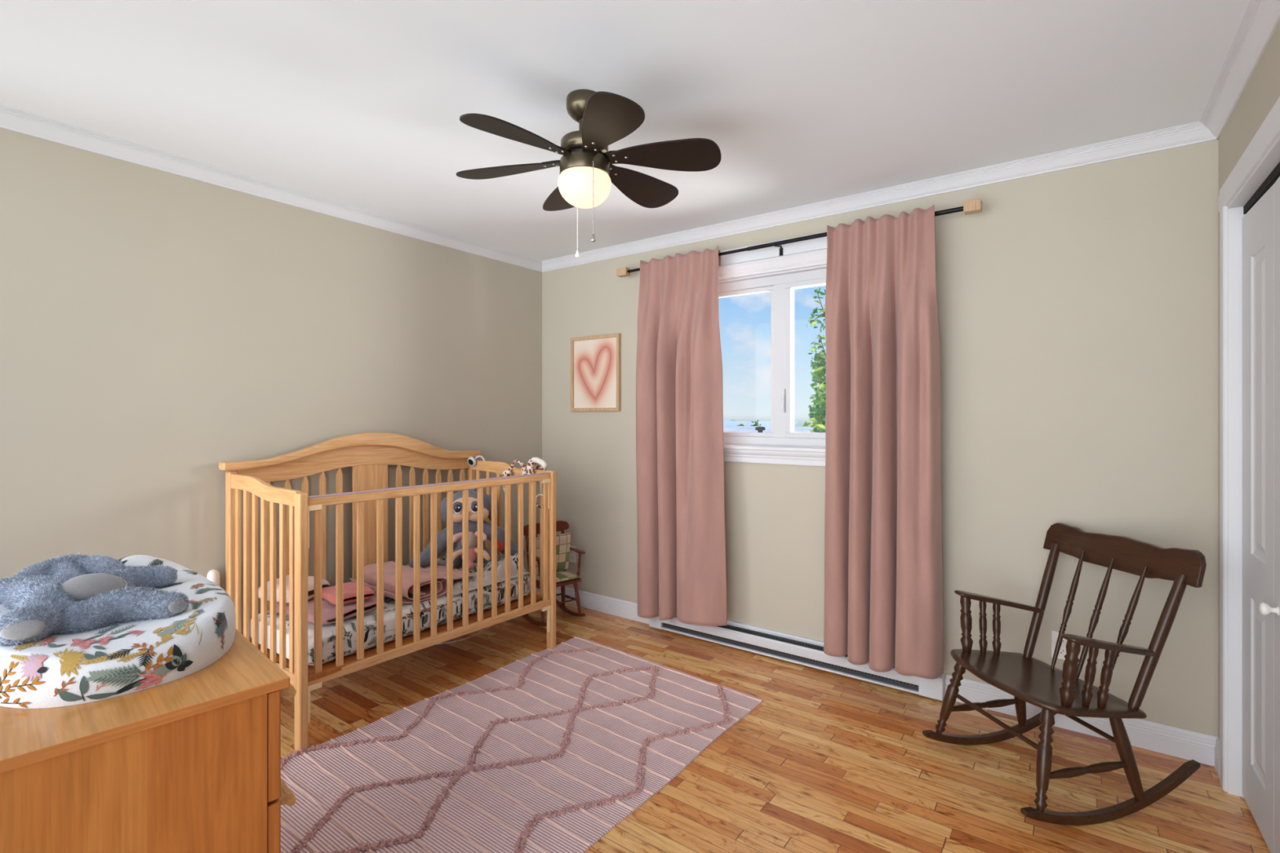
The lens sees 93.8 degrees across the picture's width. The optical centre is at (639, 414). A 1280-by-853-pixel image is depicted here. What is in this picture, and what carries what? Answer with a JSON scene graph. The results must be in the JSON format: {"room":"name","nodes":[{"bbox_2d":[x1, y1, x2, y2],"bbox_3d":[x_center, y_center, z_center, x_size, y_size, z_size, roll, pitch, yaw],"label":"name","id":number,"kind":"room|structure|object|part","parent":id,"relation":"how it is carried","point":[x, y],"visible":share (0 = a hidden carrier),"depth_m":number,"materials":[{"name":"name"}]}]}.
{"room":"bedroom","nodes":[
{"label":"bedroom","id":0,"kind":"room"},
{"bbox_2d":[0,128,542,635],"bbox_3d":[-1.762,0.113,3.064,0.120,2.440,3.620,0,0,36],"label":"wall","id":1,"kind":"structure","parent":0,"point":[159,329],"depth_m":2.69,"materials":[{"name":"paint"}]},
{"bbox_2d":[206,568,219,586],"bbox_3d":[-1.921,0.758,2.692,0.060,0.129,0.052,0,0,36],"label":"night light","id":2,"kind":"object","parent":1,"relation":"attached to","point":[213,575],"visible":0.51,"depth_m":2.67,"materials":[{"name":"white plastic"}]},
{"bbox_2d":[0,105,542,272],"bbox_3d":[-1.724,-1.077,2.963,0.060,0.062,3.500,0,0,36],"label":"trim","id":3,"kind":"structure","parent":1,"relation":"attached to","point":[11,119],"depth_m":2.73,"materials":[{"name":"white paint"}]},
{"bbox_2d":[0,0,1250,261],"bbox_3d":[-0.001,-1.167,1.782,4.475,0.120,3.620,0,0,36],"label":"ceiling","id":4,"kind":"structure","parent":0,"point":[358,104],"depth_m":2.03,"materials":[{"name":"paint"}]},
{"bbox_2d":[456,88,720,257],"bbox_3d":[-0.194,-0.840,2.098,0.883,0.535,0.947,0,0,36],"label":"ceiling fan","id":5,"kind":"object","parent":4,"relation":"hanging from","point":[586,177],"visible":1,"depth_m":2.03,"materials":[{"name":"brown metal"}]},
{"bbox_3d":[-0.469,-0.877,2.150,0.389,0.048,0.163,0,0,14],"label":"blade","id":6,"kind":"part","parent":5,"relation":"part of","materials":[{"name":"brown wood"}]},
{"bbox_3d":[-0.387,-0.877,1.896,0.165,0.048,0.393,0,0,36],"label":"blade","id":7,"kind":"part","parent":5,"relation":"part of","materials":[{"name":"brown wood"}]},
{"bbox_3d":[-0.287,-0.877,2.362,0.163,0.048,0.389,0,0,-16],"label":"blade","id":8,"kind":"part","parent":5,"relation":"part of","materials":[{"name":"brown wood"}]},
{"bbox_3d":[-0.228,-0.716,2.179,0.003,0.252,0.003,0,0,36],"label":"pull chain","id":9,"kind":"part","parent":5,"relation":"part of","materials":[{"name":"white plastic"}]},
{"bbox_3d":[-0.194,-0.783,2.098,0.187,0.109,0.187,0,0,36],"label":"globe","id":10,"kind":"part","parent":5,"relation":"part of","materials":[{"name":"beige glass"}]},
{"bbox_3d":[-0.157,-0.726,2.008,0.003,0.252,0.003,0,0,36],"label":"pull chain","id":11,"kind":"part","parent":5,"relation":"part of","materials":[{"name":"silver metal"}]},
{"bbox_3d":[-0.101,-0.877,1.834,0.163,0.048,0.389,0,0,-16],"label":"blade","id":12,"kind":"part","parent":5,"relation":"part of","materials":[{"name":"brown wood"}]},
{"bbox_3d":[-0.001,-0.877,2.300,0.165,0.048,0.393,0,0,36],"label":"blade","id":13,"kind":"part","parent":5,"relation":"part of","materials":[{"name":"brown wood"}]},
{"bbox_3d":[0.081,-0.877,2.047,0.389,0.048,0.163,0,0,14],"label":"blade","id":14,"kind":"part","parent":5,"relation":"part of","materials":[{"name":"brown wood"}]},
{"bbox_2d":[280,603,1270,852],"bbox_3d":[-0.001,1.393,1.782,4.475,0.120,3.620,0,0,36],"label":"floor","id":15,"kind":"structure","parent":0,"point":[827,762],"depth_m":2.25,"materials":[{"name":"brown wood"}]},
{"bbox_2d":[0,628,296,852],"bbox_3d":[-1.161,0.897,1.269,0.985,0.830,0.507,0,0,43],"label":"dresser","id":16,"kind":"object","parent":15,"relation":"on","point":[191,763],"visible":0.62,"depth_m":0.98,"materials":[{"name":"orange wood"}]},
{"bbox_2d":[0,555,235,708],"bbox_3d":[-1.173,0.425,1.315,0.811,0.114,0.445,0,0,36],"label":"lounger","id":17,"kind":"object","parent":16,"relation":"on","point":[109,661],"visible":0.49,"depth_m":1.06,"materials":[{"name":"white fabric"}]},
{"bbox_2d":[0,553,190,646],"bbox_3d":[-1.213,0.380,1.283,0.570,0.104,0.373,0,0,36],"label":"plush bear","id":18,"kind":"object","parent":17,"relation":"on","point":[70,593],"visible":0.99,"depth_m":1.19},
{"bbox_3d":[-1.092,0.354,1.250,0.033,0.034,0.083,0,0,-43],"label":"silver trim","id":19,"kind":"part","parent":18,"relation":"part of","materials":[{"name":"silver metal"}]},
{"bbox_3d":[-0.831,0.907,0.925,0.020,0.811,0.443,0,0,43],"label":"panel","id":20,"kind":"part","parent":16,"relation":"part of","materials":[{"name":"orange wood"}]},
{"bbox_3d":[-1.020,0.838,1.421,0.969,0.259,0.022,0,0,43],"label":"drawer","id":21,"kind":"part","parent":16,"relation":"part of","materials":[{"name":"orange wood"}]},
{"bbox_3d":[-1.020,0.603,1.421,0.969,0.198,0.022,0,0,43],"label":"drawer","id":22,"kind":"part","parent":16,"relation":"part of","materials":[{"name":"orange wood"}]},
{"bbox_2d":[218,432,555,750],"bbox_3d":[-1.193,0.715,3.066,0.738,1.236,1.433,0,0,36],"label":"crib","id":23,"kind":"object","parent":15,"relation":"on","point":[369,455],"visible":0.95,"depth_m":2.83,"materials":[{"name":"brown wood"}]},
{"bbox_3d":[-1.863,0.795,2.730,0.050,1.075,0.034,0,0,36],"label":"post","id":24,"kind":"part","parent":23,"relation":"part of","materials":[{"name":"brown wood"}]},
{"bbox_3d":[-1.604,0.317,2.554,0.585,0.100,0.022,0,0,34],"label":"rail","id":25,"kind":"part","parent":23,"relation":"part of","materials":[{"name":"brown wood"}]},
{"bbox_3d":[-1.604,1.062,2.554,0.585,0.050,0.022,0,0,34],"label":"rail","id":26,"kind":"part","parent":23,"relation":"part of","materials":[{"name":"brown wood"}]},
{"bbox_3d":[-1.346,0.822,2.378,0.050,1.022,0.034,0,0,36],"label":"post","id":27,"kind":"part","parent":23,"relation":"part of","materials":[{"name":"brown wood"}]},
{"bbox_3d":[-1.328,0.432,2.394,0.009,0.200,0.009,0,0,16],"label":"guide rod","id":28,"kind":"part","parent":23,"relation":"part of","materials":[{"name":"beige wood"}]},
{"bbox_3d":[-1.465,0.245,3.266,0.022,0.181,1.295,0,0,36],"label":"headboard rail","id":29,"kind":"part","parent":23,"relation":"part of","materials":[{"name":"brown wood"}]},
{"bbox_3d":[-1.469,0.650,3.262,0.016,0.768,0.194,0,0,36],"label":"panel","id":30,"kind":"part","parent":23,"relation":"part of","materials":[{"name":"brown wood"}]},
{"bbox_2d":[250,573,530,666],"bbox_3d":[-1.204,0.972,3.091,0.571,0.140,1.250,0,0,36],"label":"mattress","id":31,"kind":"object","parent":23,"relation":"in","point":[370,617],"visible":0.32,"depth_m":2.73,"materials":[{"name":"white fabric"}]},
{"bbox_2d":[276,595,376,624],"bbox_3d":[-1.428,0.868,2.741,0.404,0.068,0.304,0,0,30],"label":"sweater","id":32,"kind":"object","parent":31,"relation":"on","point":[370,604],"visible":0.3,"depth_m":2.64,"materials":[{"name":"pink fabric"}]},
{"bbox_2d":[257,574,329,603],"bbox_3d":[-1.589,0.793,2.746,0.248,0.094,0.202,0,0,16],"label":"shirt","id":33,"kind":"object","parent":32,"relation":"on","point":[310,579],"visible":0.25,"depth_m":2.69,"materials":[{"name":"pink fabric"}]},
{"bbox_2d":[322,582,375,604],"bbox_3d":[-1.349,0.815,2.748,0.242,0.051,0.185,0,0,44],"label":"trousers","id":34,"kind":"object","parent":32,"relation":"on","point":[349,588],"visible":0.65,"depth_m":2.71,"materials":[{"name":"pink fabric"}]},
{"bbox_2d":[349,560,475,603],"bbox_3d":[-1.175,0.846,3.112,0.486,0.107,0.455,0,0,40],"label":"folded blanket","id":35,"kind":"object","parent":31,"relation":"on","point":[370,571],"visible":0.53,"depth_m":3.01,"materials":[{"name":"pink fabric"}]},
{"bbox_2d":[436,552,529,595],"bbox_3d":[-1.018,0.843,3.371,0.590,0.118,0.540,0,0,36],"label":"quilt","id":36,"kind":"object","parent":31,"relation":"on","point":[473,580],"visible":0.17,"depth_m":3.28,"materials":[{"name":"fabric"}]},
{"bbox_2d":[409,488,525,568],"bbox_3d":[-0.974,0.630,3.408,0.632,0.463,0.260,0,0,-20],"label":"plush animal","id":37,"kind":"object","parent":36,"relation":"on","point":[473,493],"visible":0.51,"depth_m":3.36},
{"bbox_2d":[453,531,490,569],"bbox_3d":[-0.937,0.741,3.276,0.221,0.198,0.114,0,0,-20],"label":"doll","id":38,"kind":"object","parent":36,"relation":"on","point":[473,551],"visible":0.63,"depth_m":3.25},
{"bbox_3d":[-0.995,0.762,3.233,0.033,0.067,0.093,0,0,44],"label":"leg","id":39,"kind":"part","parent":38,"relation":"part of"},
{"bbox_3d":[-0.997,0.666,3.259,0.040,0.049,0.070,0,0,36],"label":"arm","id":40,"kind":"part","parent":38,"relation":"part of"},
{"bbox_3d":[-0.876,0.666,3.298,0.070,0.049,0.038,0,0,14],"label":"arm","id":41,"kind":"part","parent":38,"relation":"part of"},
{"bbox_3d":[-0.862,0.762,3.276,0.093,0.067,0.033,0,0,11],"label":"leg","id":42,"kind":"part","parent":38,"relation":"part of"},
{"bbox_3d":[-1.188,1.054,3.083,0.615,0.022,1.295,0,0,36],"label":"mattress","id":43,"kind":"part","parent":23,"relation":"part of","materials":[{"name":"white fabric"}]},
{"bbox_3d":[-0.926,0.353,2.901,0.026,0.035,1.301,0,0,39],"label":"rail","id":44,"kind":"part","parent":23,"relation":"part of","materials":[{"name":"brown wood"}]},
{"bbox_3d":[-0.926,1.067,2.901,0.026,0.040,1.301,0,0,39],"label":"rail","id":45,"kind":"part","parent":23,"relation":"part of","materials":[{"name":"brown wood"}]},
{"bbox_3d":[-1.072,0.802,3.799,0.050,1.060,0.034,0,0,36],"label":"post","id":46,"kind":"part","parent":23,"relation":"part of","materials":[{"name":"brown wood"}]},
{"bbox_2d":[467,455,484,466],"bbox_3d":[-1.027,0.288,3.748,0.111,0.068,0.044,0,0,2],"label":"camera","id":47,"kind":"object","parent":23,"relation":"attached to","point":[471,460],"visible":0.92,"depth_m":3.74,"materials":[{"name":"white plastic"}]},
{"bbox_3d":[-1.010,0.281,3.759,0.079,0.053,0.015,0,0,-8],"label":"camera arm","id":48,"kind":"part","parent":47,"relation":"part of","materials":[{"name":"white plastic"}]},
{"bbox_3d":[-0.789,0.333,3.612,0.638,0.096,0.022,0,0,34],"label":"rail","id":49,"kind":"part","parent":23,"relation":"part of","materials":[{"name":"brown wood"}]},
{"bbox_2d":[502,457,546,508],"bbox_3d":[-0.675,0.390,3.518,0.330,0.289,0.121,0,0,18],"label":"toy","id":50,"kind":"object","parent":23,"relation":"attached to","point":[536,462],"visible":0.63,"depth_m":3.48,"materials":[{"name":"white fabric"}]},
{"bbox_3d":[-0.789,1.062,3.612,0.638,0.050,0.022,0,0,34],"label":"rail","id":51,"kind":"part","parent":23,"relation":"part of","materials":[{"name":"brown wood"}]},
{"bbox_3d":[-0.519,0.432,3.404,0.009,0.200,0.009,0,0,-29],"label":"guide rod","id":52,"kind":"part","parent":23,"relation":"part of","materials":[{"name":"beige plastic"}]},
{"bbox_3d":[-0.507,0.827,3.425,0.050,1.012,0.034,0,0,36],"label":"post","id":53,"kind":"part","parent":23,"relation":"part of","materials":[{"name":"brown wood"}]},
{"bbox_2d":[435,625,492,644],"bbox_3d":[-1.047,1.329,3.675,0.170,0.006,0.654,0,0,36],"label":"cable","id":54,"kind":"object","parent":15,"relation":"on","point":[491,625],"visible":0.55,"depth_m":3.55,"materials":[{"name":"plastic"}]},
{"bbox_2d":[280,635,763,852],"bbox_3d":[-0.499,1.322,2.417,1.299,0.020,2.041,0,0,36],"label":"area rug","id":55,"kind":"object","parent":15,"relation":"on","point":[548,750],"visible":0.96,"depth_m":2.30,"materials":[{"name":"pink fabric"}]},
{"bbox_2d":[522,520,585,626],"bbox_3d":[-0.594,1.026,3.947,0.364,0.612,0.395,0,0,-39],"label":"rocking chair","id":56,"kind":"object","parent":15,"relation":"on","point":[561,526],"visible":0.57,"depth_m":3.91,"materials":[{"name":"red wood"}]},
{"bbox_3d":[-0.723,0.931,3.897,0.062,0.330,0.024,0,0,40],"label":"post","id":57,"kind":"part","parent":56,"relation":"part of","materials":[{"name":"red wood"}]},
{"bbox_3d":[-0.678,0.901,3.803,0.042,0.021,0.211,0,0,-37],"label":"arm","id":58,"kind":"part","parent":56,"relation":"part of","materials":[{"name":"red wood"}]},
{"bbox_3d":[-0.610,1.194,3.763,0.029,0.218,0.054,0,0,-5],"label":"leg","id":59,"kind":"part","parent":56,"relation":"part of","materials":[{"name":"red wood"}]},
{"bbox_3d":[-0.638,0.755,4.001,0.364,0.069,0.037,0,0,-39],"label":"crest rail","id":60,"kind":"part","parent":56,"relation":"part of","materials":[{"name":"red wood"}]},
{"bbox_2d":[536,569,579,582],"bbox_3d":[-0.554,1.054,3.897,0.256,0.028,0.224,0,0,-39],"label":"seat cushion","id":61,"kind":"object","parent":56,"relation":"on","point":[561,575],"visible":0.45,"depth_m":3.87,"materials":[{"name":"fabric"}]},
{"bbox_2d":[525,530,570,574],"bbox_3d":[-0.587,0.912,3.938,0.324,0.254,0.087,0,0,-39],"label":"cushion","id":62,"kind":"object","parent":61,"relation":"on","point":[562,540],"visible":0.53,"depth_m":3.95,"materials":[{"name":"beige fabric"}]},
{"bbox_3d":[-0.559,1.084,3.904,0.311,0.031,0.243,0,0,-39],"label":"seat","id":63,"kind":"part","parent":56,"relation":"part of","materials":[{"name":"red wood"}]},
{"bbox_3d":[-0.522,1.202,4.059,0.028,0.219,0.056,0,0,-5],"label":"leg","id":64,"kind":"part","parent":56,"relation":"part of","materials":[{"name":"red wood"}]},
{"bbox_3d":[-0.518,0.931,4.063,0.024,0.330,0.062,0,0,-28],"label":"post","id":65,"kind":"part","parent":56,"relation":"part of","materials":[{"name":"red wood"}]},
{"bbox_3d":[-0.410,1.194,3.924,0.054,0.218,0.029,0,0,17],"label":"leg","id":66,"kind":"part","parent":56,"relation":"part of","materials":[{"name":"red wood"}]},
{"bbox_3d":[-0.436,0.901,3.999,0.042,0.021,0.211,0,0,-41],"label":"arm","id":67,"kind":"part","parent":56,"relation":"part of","materials":[{"name":"red wood"}]},
{"bbox_2d":[922,522,1206,825],"bbox_3d":[1.514,0.894,2.211,0.690,0.877,0.596,0,0,-11],"label":"rocking chair","id":68,"kind":"object","parent":15,"relation":"on","point":[1033,681],"visible":1,"depth_m":2.11,"materials":[{"name":"brown wood"}]},
{"bbox_3d":[1.236,1.119,2.378,0.114,0.322,0.043,0,0,22],"label":"leg","id":69,"kind":"part","parent":68,"relation":"part of","materials":[{"name":"brown wood"}]},
{"bbox_3d":[1.465,0.763,2.450,0.379,0.097,0.074,0,0,-11],"label":"arm","id":70,"kind":"part","parent":68,"relation":"part of","materials":[{"name":"brown wood"}]},
{"bbox_3d":[1.547,1.139,2.441,0.102,0.296,0.042,0,0,-44],"label":"leg","id":71,"kind":"part","parent":68,"relation":"part of","materials":[{"name":"brown wood"}]},
{"bbox_3d":[1.662,0.771,2.474,0.206,0.468,0.036,0,0,-21],"label":"post","id":72,"kind":"part","parent":68,"relation":"part of","materials":[{"name":"brown wood"}]},
{"bbox_3d":[1.320,1.119,1.952,0.114,0.322,0.043,0,0,-44],"label":"leg","id":73,"kind":"part","parent":68,"relation":"part of","materials":[{"name":"brown wood"}]},
{"bbox_3d":[1.442,0.972,2.197,0.437,0.077,0.531,0,0,-11],"label":"seat","id":74,"kind":"part","parent":68,"relation":"part of","materials":[{"name":"brown wood"}]},
{"bbox_3d":[1.559,0.763,1.971,0.379,0.097,0.074,0,0,-11],"label":"arm","id":75,"kind":"part","parent":68,"relation":"part of","materials":[{"name":"brown wood"}]},
{"bbox_3d":[1.813,0.520,2.270,0.077,0.130,0.596,0,0,-11],"label":"crest rail","id":76,"kind":"part","parent":68,"relation":"part of","materials":[{"name":"brown wood"}]},
{"bbox_3d":[1.631,1.139,2.011,0.102,0.296,0.042,0,0,22],"label":"leg","id":77,"kind":"part","parent":68,"relation":"part of","materials":[{"name":"brown wood"}]},
{"bbox_3d":[1.750,0.771,2.023,0.206,0.468,0.036,0,0,-1],"label":"post","id":78,"kind":"part","parent":68,"relation":"part of","materials":[{"name":"brown wood"}]},
{"bbox_2d":[542,139,1218,737],"bbox_3d":[0.823,0.113,3.347,3.725,2.440,0.120,0,0,36],"label":"wall","id":79,"kind":"structure","parent":0,"point":[1078,310],"depth_m":2.62,"materials":[{"name":"paint"}]},
{"bbox_2d":[568,545,576,562],"bbox_3d":[-0.478,0.981,4.215,0.070,0.115,0.010,0,0,36],"label":"wall outlet","id":80,"kind":"object","parent":79,"relation":"attached to","point":[572,557],"visible":0.75,"depth_m":4.21,"materials":[{"name":"white plastic"}]},
{"bbox_2d":[570,333,620,411],"bbox_3d":[-0.307,-0.281,4.078,0.430,0.513,0.024,0,0,36],"label":"framed picture","id":81,"kind":"object","parent":79,"relation":"attached to","point":[595,360],"visible":1,"depth_m":4.08,"materials":[{"name":"beige paper"}]},
{"bbox_2d":[718,264,826,448],"bbox_3d":[0.796,-0.303,3.349,1.240,0.979,0.139,0,0,36],"label":"window","id":82,"kind":"structure","parent":79,"relation":"in","point":[782,285],"depth_m":3.34,"materials":[{"name":"white plastic"}]},
{"bbox_3d":[0.564,-0.301,3.542,0.513,0.856,0.039,0,0,36],"label":"sash","id":83,"kind":"part","parent":82,"relation":"part of","materials":[{"name":"white plastic"}]},
{"bbox_3d":[0.793,-0.077,3.311,0.014,0.130,0.034,0,0,36],"label":"handle","id":84,"kind":"part","parent":82,"relation":"part of","materials":[{"name":"white plastic"}]},
{"bbox_3d":[1.036,-0.301,3.181,0.530,0.856,0.058,0,0,36],"label":"sash","id":85,"kind":"part","parent":82,"relation":"part of","materials":[{"name":"white plastic"}]},
{"bbox_2d":[718,231,826,466],"bbox_3d":[0.766,-0.344,3.308,1.460,1.232,0.080,0,0,36],"label":"trim","id":86,"kind":"structure","parent":79,"relation":"attached to","point":[811,252],"depth_m":3.30,"materials":[{"name":"white paint"}]},
{"bbox_2d":[648,616,944,701],"bbox_3d":[0.748,1.260,3.282,1.657,0.126,0.072,0,0,36],"label":"baseboard heater","id":87,"kind":"object","parent":79,"relation":"attached to","point":[797,649],"visible":0.7,"depth_m":3.21,"materials":[{"name":"metal"}]},
{"bbox_2d":[616,198,982,277],"bbox_3d":[0.705,-0.905,3.273,2.038,0.092,0.110,0,0,36],"label":"curtain rod","id":88,"kind":"object","parent":79,"relation":"attached to","point":[971,206],"visible":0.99,"depth_m":3.12,"materials":[{"name":"black metal"}]},
{"bbox_2d":[635,245,727,626],"bbox_3d":[0.228,0.140,3.513,0.636,2.189,0.178,0,0,36],"label":"curtain","id":89,"kind":"object","parent":88,"relation":"hanging from","point":[682,566],"visible":1,"depth_m":3.46,"materials":[{"name":"pink fabric"}]},
{"bbox_2d":[823,204,943,679],"bbox_3d":[1.125,0.124,2.839,0.552,2.156,0.195,0,0,36],"label":"curtain","id":90,"kind":"object","parent":88,"relation":"hanging from","point":[883,560],"visible":1,"depth_m":2.80,"materials":[{"name":"pink fabric"}]},
{"bbox_2d":[542,121,1218,271],"bbox_3d":[0.721,-1.077,3.310,3.605,0.062,0.060,0,0,36],"label":"trim","id":91,"kind":"structure","parent":79,"relation":"attached to","point":[1197,132],"depth_m":2.84,"materials":[{"name":"white paint"}]},
{"bbox_2d":[555,586,1217,766],"bbox_3d":[0.735,1.278,3.329,3.605,0.109,0.013,0,0,36],"label":"baseboard","id":92,"kind":"structure","parent":79,"relation":"attached to","point":[1188,744],"depth_m":2.50,"materials":[{"name":"white paint"}]},
{"bbox_2d":[1051,631,1070,659],"bbox_3d":[1.799,0.987,2.557,0.070,0.115,0.010,0,0,36],"label":"wall outlet","id":93,"kind":"object","parent":79,"relation":"attached to","point":[1055,634],"visible":0.6,"depth_m":2.56,"materials":[{"name":"white plastic"}]},
{"bbox_2d":[1056,637,1066,645],"bbox_3d":[1.798,0.967,2.555,0.033,0.029,0.004,0,0,36],"label":"receptacle","id":94,"kind":"object","parent":93,"relation":"attached to","point":[1064,642],"depth_m":2.55,"materials":[{"name":"white plastic"}]},
{"bbox_2d":[1058,647,1066,654],"bbox_3d":[1.798,1.006,2.555,0.033,0.029,0.004,0,0,36],"label":"receptacle","id":95,"kind":"object","parent":93,"relation":"attached to","point":[1063,650],"depth_m":2.55,"materials":[{"name":"white plastic"}]},
{"bbox_2d":[1218,21,1279,738],"bbox_3d":[1.210,0.113,0.826,0.110,2.440,3.500,0,0,36],"label":"wall","id":96,"kind":"structure","parent":0,"point":[1261,92],"depth_m":1.91,"materials":[{"name":"paint"}]},
{"bbox_2d":[1214,737,1219,777],"bbox_3d":[2.160,1.278,2.234,0.013,0.109,0.105,0,0,36],"label":"baseboard","id":97,"kind":"structure","parent":96,"relation":"attached to","point":[1217,740],"depth_m":2.23,"materials":[{"name":"white paint"}]},
{"bbox_2d":[1199,0,1279,138],"bbox_3d":[1.141,-1.077,0.876,0.060,0.062,3.500,0,0,36],"label":"trim","id":98,"kind":"structure","parent":96,"relation":"attached to","point":[1261,18],"depth_m":1.82,"materials":[{"name":"white paint"}]},
{"bbox_2d":[1217,96,1279,791],"bbox_3d":[1.624,0.253,1.502,0.016,2.160,1.700,0,0,36],"label":"trim","id":99,"kind":"structure","parent":96,"relation":"attached to","point":[1268,131],"depth_m":2.12,"materials":[{"name":"white paint"}]},
{"bbox_2d":[1227,134,1279,797],"bbox_3d":[1.676,0.297,1.464,0.119,2.070,1.520,0,0,36],"label":"trim","id":100,"kind":"structure","parent":96,"relation":"attached to","point":[1271,159],"depth_m":2.10,"materials":[{"name":"white paint"}]},
{"bbox_2d":[1242,162,1279,852],"bbox_3d":[1.659,0.298,1.478,0.072,2.044,1.502,0,0,36],"label":"door","id":101,"kind":"structure","parent":96,"relation":"in","point":[1261,220],"depth_m":1.89,"materials":[{"name":"white paint"}]},
{"bbox_3d":[1.833,0.568,1.745,0.040,0.038,0.038,0,0,36],"label":"knob","id":102,"kind":"part","parent":101,"relation":"part of","materials":[{"name":"white plastic"}]},
{"label":"outside","id":103,"kind":"structure","parent":0,"visible":0},
{"bbox_3d":[28.425,4.433,69.891,150.000,0.200,139.800,0,0,36],"label":"ground","id":104,"kind":"structure","parent":103,"visible":0},
{"bbox_2d":[723,418,736,421],"bbox_3d":[3.878,2.357,61.665,12.600,3.950,6.800,0,0,36],"label":"house","id":105,"kind":"structure","parent":104,"relation":"on","point":[724,420],"depth_m":57.93,"materials":[{"name":"white"}]},
{"bbox_2d":[751,419,760,426],"bbox_3d":[6.009,2.297,31.664,1.334,4.071,1.159,0,0,36],"label":"tree","id":106,"kind":"object","parent":104,"relation":"on","point":[756,424],"visible":0.02,"depth_m":31.68,"materials":[{"name":"green plant"}]},
{"bbox_2d":[723,421,806,426],"bbox_3d":[9.238,2.433,50.340,8.600,3.800,6.800,0,0,36],"label":"house","id":107,"kind":"structure","parent":104,"relation":"on","point":[797,424],"depth_m":49.52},
{"bbox_2d":[723,426,817,432],"bbox_3d":[3.055,2.325,17.730,12.400,4.015,7.600,0,0,36],"label":"house","id":108,"kind":"structure","parent":104,"relation":"on","point":[726,428],"depth_m":16.91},
{"bbox_2d":[755,426,764,432],"bbox_3d":[3.238,0.468,16.112,0.260,0.300,0.260,0,0,36],"label":"roof vent","id":109,"kind":"object","parent":108,"relation":"attached to","point":[760,429],"depth_m":16.02,"materials":[{"name":"black metal"}]},
{"bbox_2d":[802,421,814,426],"bbox_3d":[8.525,2.317,30.331,1.448,4.031,1.141,0,0,36],"label":"tree","id":110,"kind":"object","parent":104,"relation":"on","point":[806,424],"visible":0.02,"depth_m":30.35,"materials":[{"name":"green plant"}]},
{"bbox_2d":[806,288,826,432],"bbox_3d":[3.417,1.120,8.139,2.675,6.429,1.749,0,0,15],"label":"tree","id":111,"kind":"object","parent":104,"relation":"on","point":[820,410],"visible":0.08,"depth_m":8.26,"materials":[{"name":"green plant"}]}
]}

